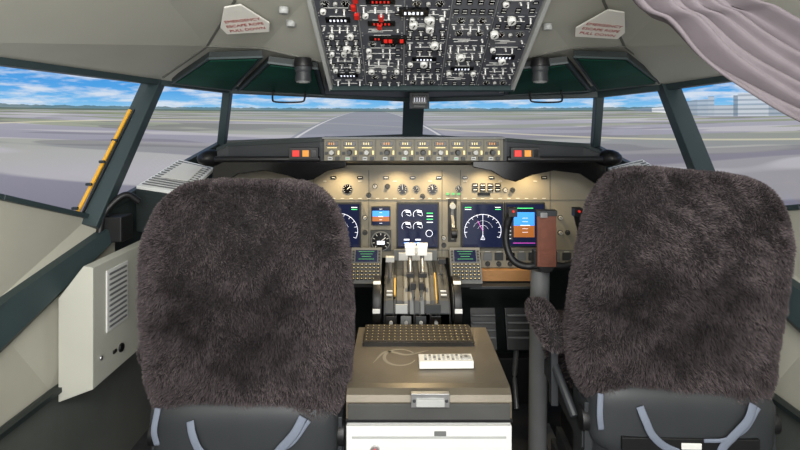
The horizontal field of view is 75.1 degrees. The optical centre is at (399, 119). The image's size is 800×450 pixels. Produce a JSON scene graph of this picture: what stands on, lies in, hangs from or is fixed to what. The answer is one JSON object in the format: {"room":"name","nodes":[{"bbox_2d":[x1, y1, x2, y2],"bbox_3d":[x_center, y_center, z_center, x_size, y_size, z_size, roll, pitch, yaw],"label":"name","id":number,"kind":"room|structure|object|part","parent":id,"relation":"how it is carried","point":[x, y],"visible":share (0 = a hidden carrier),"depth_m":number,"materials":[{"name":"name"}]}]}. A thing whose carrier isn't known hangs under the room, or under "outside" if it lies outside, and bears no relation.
{"room":"control cabin","nodes":[
{"label":"control cabin","id":0,"kind":"room"},
{"bbox_2d":[0,161,212,449],"bbox_3d":[-1.051,0.525,1.003,0.243,1.450,3.212,0,0,3],"label":"wall","id":1,"kind":"structure","parent":0,"point":[42,251],"depth_m":1.59,"materials":[{"name":"grey plastic"}]},
{"bbox_2d":[58,240,142,401],"bbox_3d":[-0.994,0.660,1.790,0.115,0.419,0.380,0,0,0],"label":"box","id":2,"kind":"object","parent":1,"relation":"attached to","point":[98,332],"visible":0.97,"depth_m":1.63,"materials":[{"name":"white paint"}]},
{"bbox_2d":[96,191,141,242],"bbox_3d":[-1.000,0.344,1.849,0.114,0.172,0.119,0,0,0],"label":"mask","id":3,"kind":"object","parent":1,"relation":"attached to","point":[120,225],"visible":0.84,"depth_m":1.83,"materials":[{"name":"black plastic"}]},
{"bbox_2d":[136,159,212,231],"bbox_3d":[-0.872,0.307,2.051,0.203,0.282,0.223,0,0,20],"label":"ledge","id":4,"kind":"object","parent":1,"relation":"attached to","point":[154,189],"visible":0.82,"depth_m":1.98,"materials":[{"name":"white paint"}]},
{"bbox_2d":[161,162,207,180],"bbox_3d":[-0.853,0.207,2.079,0.126,0.064,0.143,0,0,19],"label":"paper chart","id":5,"kind":"object","parent":4,"relation":"on","point":[184,171],"visible":0.96,"depth_m":2.07,"materials":[{"name":"white paper"}]},
{"bbox_2d":[131,382,560,449],"bbox_3d":[0.050,1.260,1.000,2.300,0.020,3.300,0,0,0],"label":"floor","id":6,"kind":"structure","parent":0,"point":[519,425],"depth_m":2.13,"materials":[{"name":"carpet"}]},
{"bbox_2d":[135,176,356,449],"bbox_3d":[-0.425,0.700,1.610,0.618,1.101,0.950,0,0,0],"label":"seat","id":7,"kind":"object","parent":6,"relation":"on","point":[245,307],"visible":0.99,"depth_m":1.29,"materials":[{"name":"fur"}]},
{"bbox_3d":[-0.419,0.938,1.610,0.554,0.624,0.950,0,0,0],"label":"frame","id":8,"kind":"part","parent":7,"relation":"part of","materials":[{"name":"black plastic"}]},
{"bbox_2d":[372,243,461,324],"bbox_3d":[0.058,0.844,1.880,0.301,0.812,0.340,0,0,0],"label":"throttle quadrant","id":9,"kind":"object","parent":6,"relation":"on","point":[416,287],"visible":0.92,"depth_m":1.78,"materials":[{"name":"black plastic"}]},
{"bbox_2d":[345,327,512,449],"bbox_3d":[0.072,0.964,1.494,0.417,0.573,0.431,0,0,0],"label":"pedestal","id":10,"kind":"object","parent":6,"relation":"on","point":[392,403],"visible":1,"depth_m":1.30,"materials":[{"name":"brown metal"}]},
{"bbox_2d":[363,324,474,345],"bbox_3d":[0.056,0.669,1.620,0.335,0.020,0.125,0,0,0],"label":"keyboard","id":11,"kind":"object","parent":10,"relation":"on","point":[374,334],"visible":1,"depth_m":1.60,"materials":[{"name":"black plastic"}]},
{"bbox_2d":[418,354,473,368],"bbox_3d":[0.126,0.663,1.435,0.149,0.024,0.049,0,0,0],"label":"remote control","id":12,"kind":"object","parent":10,"relation":"on","point":[426,361],"visible":1,"depth_m":1.41,"materials":[{"name":"white paint"}]},
{"bbox_2d":[469,307,529,408],"bbox_3d":[0.430,1.030,2.266,0.360,0.446,0.168,0,0,0],"label":"rudder pedals","id":13,"kind":"object","parent":6,"relation":"on","point":[515,365],"visible":0.54,"depth_m":2.23,"materials":[{"name":"black metal"}]},
{"bbox_2d":[502,207,582,449],"bbox_3d":[0.480,0.771,1.794,0.276,0.960,0.212,0,0,0],"label":"yoke","id":14,"kind":"object","parent":6,"relation":"on","point":[544,258],"visible":0.84,"depth_m":1.75,"materials":[{"name":"black plastic"}]},
{"bbox_2d":[525,165,797,449],"bbox_3d":[0.708,0.684,1.626,0.619,1.132,0.950,0,0,2],"label":"seat","id":15,"kind":"object","parent":6,"relation":"on","point":[668,335],"visible":1,"depth_m":1.31,"materials":[{"name":"fur"}]},
{"bbox_3d":[0.444,0.615,1.584,0.072,0.068,0.300,0,0,2],"label":"armrest","id":16,"kind":"part","parent":15,"relation":"part of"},
{"bbox_2d":[547,312,573,382],"bbox_3d":[0.740,0.750,1.705,0.499,0.120,0.480,0,0,2],"label":"armrest","id":17,"kind":"object","parent":15,"relation":"on","point":[561,356],"depth_m":1.59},
{"bbox_3d":[0.714,0.925,1.626,0.554,0.650,0.950,0,0,2],"label":"frame","id":18,"kind":"part","parent":15,"relation":"part of","materials":[{"name":"black plastic"}]},
{"bbox_2d":[0,0,799,97],"bbox_3d":[0.048,-0.438,1.000,2.405,0.665,3.200,0,0,0],"label":"ceiling","id":19,"kind":"structure","parent":0,"point":[156,39],"depth_m":1.60,"materials":[{"name":"grey plastic"}]},
{"bbox_2d":[220,4,269,33],"bbox_3d":[-0.476,-0.302,1.571,0.152,0.066,0.149,0,0,0],"label":"placard","id":20,"kind":"object","parent":19,"relation":"attached to","point":[237,18],"visible":1,"depth_m":1.58,"materials":[{"name":"white"}]},
{"bbox_2d":[237,56,325,95],"bbox_3d":[-0.494,-0.164,2.024,0.404,0.120,0.434,0,0,0],"label":"sun visor","id":21,"kind":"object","parent":19,"relation":"attached to","point":[277,74],"depth_m":2.03,"materials":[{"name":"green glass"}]},
{"bbox_2d":[271,90,305,102],"bbox_3d":[-0.465,-0.098,2.172,0.144,0.057,0.023,0,0,0],"label":"handle","id":22,"kind":"object","parent":21,"relation":"attached to","point":[273,90],"visible":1,"depth_m":2.16,"materials":[{"name":"black plastic"}]},
{"bbox_2d":[293,57,312,82],"bbox_3d":[-0.335,-0.172,1.800,0.067,0.087,0.067,0,0,0],"label":"light","id":23,"kind":"object","parent":19,"relation":"attached to","point":[303,66],"visible":1,"depth_m":1.78,"materials":[{"name":"grey plastic"}]},
{"bbox_2d":[0,50,799,228],"bbox_3d":[0.048,0.072,1.075,3.967,0.628,4.154,0,0,-36],"label":"window","id":24,"kind":"structure","parent":19,"relation":"attached to","point":[224,70],"depth_m":1.96,"materials":[{"name":"green metal"}]},
{"bbox_2d":[409,92,428,108],"bbox_3d":[0.085,-0.101,2.296,0.085,0.103,0.078,0,0,0],"label":"magnetic compass","id":25,"kind":"object","parent":19,"relation":"attached to","point":[417,100],"visible":0.91,"depth_m":2.27,"materials":[{"name":"grey plastic"}]},
{"bbox_2d":[307,0,550,91],"bbox_3d":[0.080,-0.319,1.549,0.678,0.431,0.787,0,0,0],"label":"panel","id":26,"kind":"object","parent":19,"relation":"attached to","point":[364,45],"visible":1,"depth_m":1.65,"materials":[{"name":"metal"}]},
{"bbox_2d":[530,57,549,82],"bbox_3d":[0.485,-0.172,1.800,0.067,0.087,0.067,0,0,0],"label":"light","id":27,"kind":"object","parent":19,"relation":"attached to","point":[540,66],"visible":1,"depth_m":1.78,"materials":[{"name":"grey plastic"}]},
{"bbox_2d":[503,56,591,95],"bbox_3d":[0.619,-0.164,2.024,0.404,0.120,0.434,0,0,0],"label":"window","id":28,"kind":"structure","parent":19,"relation":"attached to","point":[563,75],"depth_m":2.04,"materials":[{"name":"green glass"}]},
{"bbox_2d":[529,90,562,102],"bbox_3d":[0.610,-0.098,2.172,0.144,0.057,0.023,0,0,0],"label":"handle","id":29,"kind":"object","parent":28,"relation":"attached to","point":[560,90],"visible":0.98,"depth_m":2.16,"materials":[{"name":"black plastic"}]},
{"bbox_2d":[575,9,624,38],"bbox_3d":[0.617,-0.287,1.571,0.152,0.066,0.149,0,0,0],"label":"placard","id":30,"kind":"object","parent":19,"relation":"attached to","point":[609,24],"visible":1,"depth_m":1.58,"materials":[{"name":"white plastic"}]},
{"bbox_2d":[573,50,659,90],"bbox_3d":[0.798,-0.183,1.955,0.247,0.118,0.492,0,0,36],"label":"window","id":31,"kind":"structure","parent":19,"relation":"attached to","point":[605,70],"depth_m":1.92,"materials":[{"name":"green glass"}]},
{"bbox_2d":[633,0,799,121],"bbox_3d":[0.786,-0.175,0.989,0.844,0.555,0.098,0,0,5],"label":"curtain","id":32,"kind":"object","parent":19,"relation":"hanging from","point":[753,44],"visible":1,"depth_m":1.01,"materials":[{"name":"fabric"}]},
{"bbox_2d":[279,6,551,30],"bbox_3d":[0.060,-0.305,1.570,0.828,0.050,0.128,0,0,0],"label":"switch","id":33,"kind":"object","parent":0,"point":[283,10],"depth_m":1.61,"materials":[{"name":"plastic"}]},
{"bbox_2d":[353,258,570,352],"bbox_3d":[0.050,0.690,2.620,2.000,1.120,0.001,0,0,0],"label":"wall","id":34,"kind":"structure","parent":0,"point":[499,299],"depth_m":2.62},
{"bbox_2d":[197,138,622,183],"bbox_3d":[0.035,0.151,2.257,1.730,0.177,0.886,0,0,0],"label":"shield","id":35,"kind":"object","parent":34,"relation":"attached to","point":[228,160],"visible":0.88,"depth_m":1.88,"materials":[{"name":"grey plastic"}]},
{"bbox_2d":[289,147,318,158],"bbox_3d":[-0.335,0.116,1.812,0.100,0.040,0.026,0,0,0],"label":"light panel","id":36,"kind":"object","parent":35,"relation":"attached to","point":[294,152],"visible":1,"depth_m":1.80,"materials":[{"name":"black plastic"}]},
{"bbox_2d":[322,136,504,160],"bbox_3d":[0.047,0.100,1.821,0.630,0.082,0.083,0,0,0],"label":"control panel","id":37,"kind":"object","parent":35,"relation":"attached to","point":[336,148],"visible":1,"depth_m":1.80,"materials":[{"name":"brown"}]},
{"bbox_2d":[233,164,594,267],"bbox_3d":[0.040,0.385,2.086,1.560,0.410,0.048,0,0,0],"label":"panel","id":38,"kind":"object","parent":35,"relation":"attached to","point":[370,185],"visible":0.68,"depth_m":2.08,"materials":[{"name":"grey metal"}]},
{"bbox_2d":[336,202,360,248],"bbox_3d":[-0.245,0.419,2.068,0.180,0.182,0.020,0,0,0],"label":"display","id":39,"kind":"object","parent":38,"relation":"attached to","point":[351,211],"visible":0.37,"depth_m":2.06,"materials":[{"name":"blue plastic"}]},
{"bbox_2d":[351,248,381,286],"bbox_3d":[-0.130,0.571,2.017,0.118,0.144,0.119,0,0,0],"label":"display unit","id":40,"kind":"object","parent":38,"relation":"attached to","point":[367,262],"visible":0.94,"depth_m":1.99,"materials":[{"name":"black plastic"}]},
{"bbox_2d":[371,206,389,224],"bbox_3d":[-0.076,0.381,2.068,0.076,0.074,0.020,0,0,0],"label":"display","id":41,"kind":"object","parent":38,"relation":"attached to","point":[380,215],"visible":1,"depth_m":2.06,"materials":[{"name":"glass"}]},
{"bbox_2d":[371,230,390,250],"bbox_3d":[-0.076,0.480,2.066,0.082,0.082,0.024,0,0,0],"label":"standby altimeter","id":42,"kind":"object","parent":38,"relation":"attached to","point":[379,238],"visible":0.91,"depth_m":2.06,"materials":[{"name":"grey plastic"}]},
{"bbox_2d":[396,202,438,248],"bbox_3d":[0.070,0.419,2.068,0.169,0.182,0.020,0,0,0],"label":"display","id":43,"kind":"object","parent":38,"relation":"attached to","point":[416,222],"visible":0.99,"depth_m":2.06,"materials":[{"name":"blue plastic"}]},
{"bbox_2d":[448,199,456,241],"bbox_3d":[0.208,0.400,2.029,0.034,0.170,0.097,0,0,0],"label":"lever","id":44,"kind":"object","parent":38,"relation":"attached to","point":[452,203],"visible":1,"depth_m":2.07,"materials":[{"name":"black plastic"}]},
{"bbox_2d":[448,248,482,286],"bbox_3d":[0.252,0.571,2.017,0.118,0.144,0.119,0,0,0],"label":"display unit","id":45,"kind":"object","parent":38,"relation":"attached to","point":[465,263],"visible":0.95,"depth_m":1.99,"materials":[{"name":"black plastic"}]},
{"bbox_2d":[461,202,503,248],"bbox_3d":[0.328,0.419,2.068,0.168,0.182,0.020,0,0,0],"label":"display","id":46,"kind":"object","parent":38,"relation":"attached to","point":[481,222],"visible":1,"depth_m":2.06,"materials":[{"name":"blue glass"}]},
{"bbox_2d":[469,268,530,288],"bbox_3d":[0.020,0.624,2.050,1.100,0.064,0.070,0,0,0],"label":"panel","id":47,"kind":"object","parent":38,"relation":"attached to","point":[488,274],"visible":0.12,"depth_m":2.06,"materials":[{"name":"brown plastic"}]},
{"bbox_2d":[504,202,544,246],"bbox_3d":[0.495,0.416,2.068,0.159,0.177,0.020,0,0,0],"label":"display","id":48,"kind":"object","parent":38,"relation":"attached to","point":[523,229],"visible":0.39,"depth_m":2.06,"materials":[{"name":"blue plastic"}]},
{"bbox_2d":[510,147,539,158],"bbox_3d":[0.435,0.116,1.812,0.100,0.040,0.026,0,0,0],"label":"light panel","id":49,"kind":"object","parent":35,"relation":"attached to","point":[515,152],"visible":1,"depth_m":1.80,"materials":[{"name":"black plastic"}]},
{"bbox_2d":[605,164,799,449],"bbox_3d":[1.126,0.525,1.002,0.258,1.450,3.213,0,0,-3],"label":"wall","id":50,"kind":"structure","parent":0,"point":[786,398],"depth_m":1.52,"materials":[{"name":"grey plastic"}]},
{"bbox_2d":[608,160,650,171],"bbox_3d":[0.962,0.307,2.051,0.203,0.282,0.223,0,0,-19],"label":"ledge","id":51,"kind":"object","parent":50,"relation":"attached to","point":[642,162],"visible":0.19,"depth_m":2.15,"materials":[{"name":"white paint"}]},
{"bbox_2d":[614,162,642,168],"bbox_3d":[0.943,0.207,2.079,0.126,0.064,0.143,0,0,-19],"label":"paper chart","id":52,"kind":"object","parent":51,"relation":"on","point":[638,163],"visible":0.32,"depth_m":2.13,"materials":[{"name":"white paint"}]},
{"label":"outside","id":53,"kind":"structure","parent":0,"visible":0},
{"bbox_2d":[0,66,799,211],"bbox_3d":[0.060,0.050,1.840,6.000,3.000,4.721,0,0,0],"label":"projection screen","id":54,"kind":"object","parent":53,"point":[56,129],"visible":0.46,"depth_m":3.54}
]}

